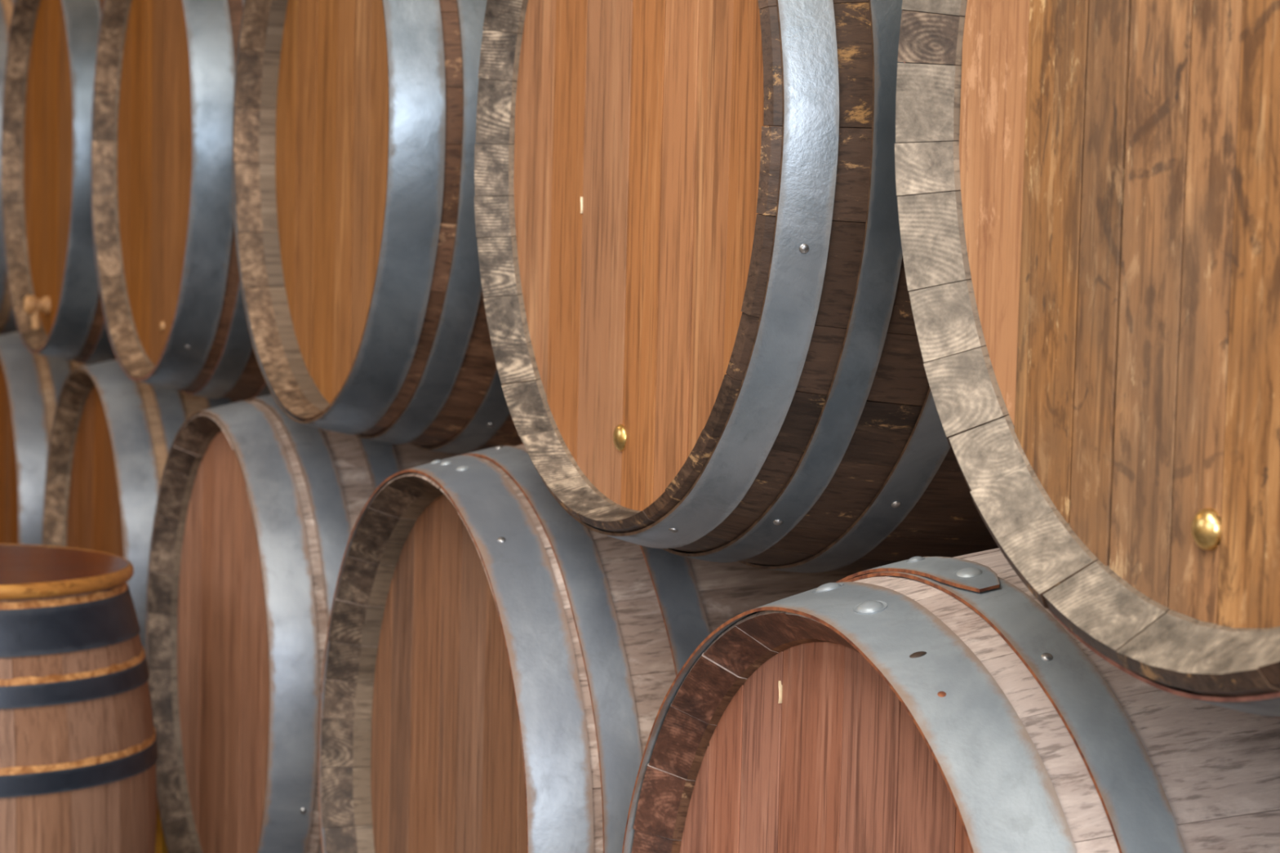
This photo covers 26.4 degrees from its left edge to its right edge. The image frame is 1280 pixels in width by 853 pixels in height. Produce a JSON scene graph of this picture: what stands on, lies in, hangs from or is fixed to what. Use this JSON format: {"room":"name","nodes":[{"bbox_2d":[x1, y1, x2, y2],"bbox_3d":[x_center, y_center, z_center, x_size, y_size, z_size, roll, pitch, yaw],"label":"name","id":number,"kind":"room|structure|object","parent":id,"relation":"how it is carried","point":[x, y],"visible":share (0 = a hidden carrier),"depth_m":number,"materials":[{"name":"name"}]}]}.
{"room":"wine cellar","nodes":[
{"label":"wine cellar","id":0,"kind":"room"},
{"bbox_3d":[-1.263,0.793,2.262,5.000,0.100,11.400,0,5,-23],"label":"floor","id":1,"kind":"structure","parent":0,"visible":0},
{"bbox_2d":[0,543,158,852],"bbox_3d":[-0.747,0.422,3.022,0.421,0.546,0.421,0,5,-23],"label":"small cask","id":2,"kind":"object","parent":1,"relation":"on","point":[78,742],"visible":1,"depth_m":2.89,"materials":[{"name":"brown wood"}]},
{"bbox_2d":[155,797,168,852],"bbox_3d":[-0.571,0.474,3.474,0.120,0.380,0.158,0,5,-23],"label":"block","id":3,"kind":"object","parent":1,"relation":"on","point":[160,843],"visible":0.02,"depth_m":3.40,"materials":[{"name":"brown wood"}]},
{"bbox_3d":[-0.133,0.691,2.779,0.080,0.078,5.500,0,5,-23],"label":"support rail","id":4,"kind":"object","parent":1,"relation":"on","visible":0},
{"bbox_2d":[0,331,88,545],"bbox_3d":[-0.690,0.145,4.673,0.841,0.672,0.672,0,5,-23],"label":"wine barrel","id":5,"kind":"object","parent":4,"relation":"on","point":[31,384],"visible":0.15,"depth_m":4.33,"materials":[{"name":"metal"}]},
{"bbox_2d":[0,0,18,335],"bbox_3d":[-0.810,-0.472,4.948,0.841,0.672,0.672,0,5,-23],"label":"wine barrel","id":6,"kind":"object","parent":5,"relation":"on","point":[7,321],"visible":0.02,"depth_m":4.61,"materials":[{"name":"brown wood"}]},
{"bbox_2d":[41,359,236,653],"bbox_3d":[-0.391,0.208,3.958,0.841,0.668,0.668,0,5,-23],"label":"wine barrel","id":7,"kind":"object","parent":4,"relation":"on","point":[113,434],"visible":0.21,"depth_m":3.72,"materials":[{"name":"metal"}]},
{"bbox_2d":[0,0,116,364],"bbox_3d":[-0.512,-0.406,4.211,0.844,0.670,0.671,0,5,-23],"label":"wine barrel","id":8,"kind":"object","parent":7,"relation":"on","point":[46,180],"visible":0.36,"depth_m":4.09,"materials":[{"name":"brown wood"}]},
{"bbox_2d":[23,294,50,328],"bbox_3d":[-0.907,-0.173,4.121,0.042,0.051,0.030,0,5,-23],"label":"tap","id":9,"kind":"object","parent":8,"relation":"on","point":[33,306],"depth_m":4.11,"materials":[{"name":"brown wood"}]},
{"bbox_2d":[90,0,271,401],"bbox_3d":[-0.243,-0.353,3.588,0.841,0.672,0.672,0,5,-23],"label":"wine barrel","id":10,"kind":"object","parent":7,"relation":"on","point":[165,251],"visible":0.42,"depth_m":3.41,"materials":[{"name":"wood"},{"name":"steel"}]},
{"bbox_2d":[145,394,470,852],"bbox_3d":[-0.107,0.274,3.253,0.841,0.673,0.673,0,5,-23],"label":"wine barrel","id":11,"kind":"object","parent":4,"relation":"on","point":[258,508],"visible":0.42,"depth_m":3.03,"materials":[{"name":"wood"}]},
{"bbox_2d":[232,0,523,453],"bbox_3d":[0.046,-0.298,2.930,0.841,0.669,0.670,0,5,-23],"label":"wine barrel","id":12,"kind":"object","parent":11,"relation":"on","point":[354,121],"visible":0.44,"depth_m":2.73,"materials":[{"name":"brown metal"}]},
{"bbox_2d":[318,443,857,852],"bbox_3d":[0.188,0.330,2.550,0.841,0.678,0.678,0,5,-23],"label":"wine barrel","id":13,"kind":"object","parent":4,"relation":"on","point":[499,668],"visible":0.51,"depth_m":2.31,"materials":[{"name":"wood"}]},
{"bbox_2d":[474,0,998,573],"bbox_3d":[0.357,-0.216,2.187,0.839,0.662,0.663,0,5,-23],"label":"wine barrel","id":14,"kind":"object","parent":13,"relation":"on","point":[703,332],"visible":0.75,"depth_m":1.95,"materials":[{"name":"wood"}]},
{"bbox_3d":[0.763,0.458,1.197,0.841,0.668,0.667,0,5,-23],"label":"wine barrel","id":15,"kind":"object","parent":4,"relation":"on","visible":0},
{"bbox_2d":[894,0,1279,718],"bbox_3d":[0.643,-0.171,1.472,0.839,0.685,0.684,0,5,-23],"label":"wine barrel","id":16,"kind":"object","parent":15,"relation":"on","point":[1089,201],"visible":1,"depth_m":1.41,"materials":[{"name":"brown wood"}]},
{"bbox_3d":[0.273,0.688,2.949,0.080,0.078,5.500,0,5,-23],"label":"support rail","id":17,"kind":"object","parent":1,"relation":"on","visible":0},
{"bbox_2d":[622,547,1279,852],"bbox_3d":[0.482,0.402,1.883,0.844,0.676,0.676,0,5,-23],"label":"wine barrel","id":18,"kind":"object","parent":17,"relation":"on","point":[915,704],"visible":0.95,"depth_m":1.64,"materials":[{"name":"wood"},{"name":"steel"}]}
]}

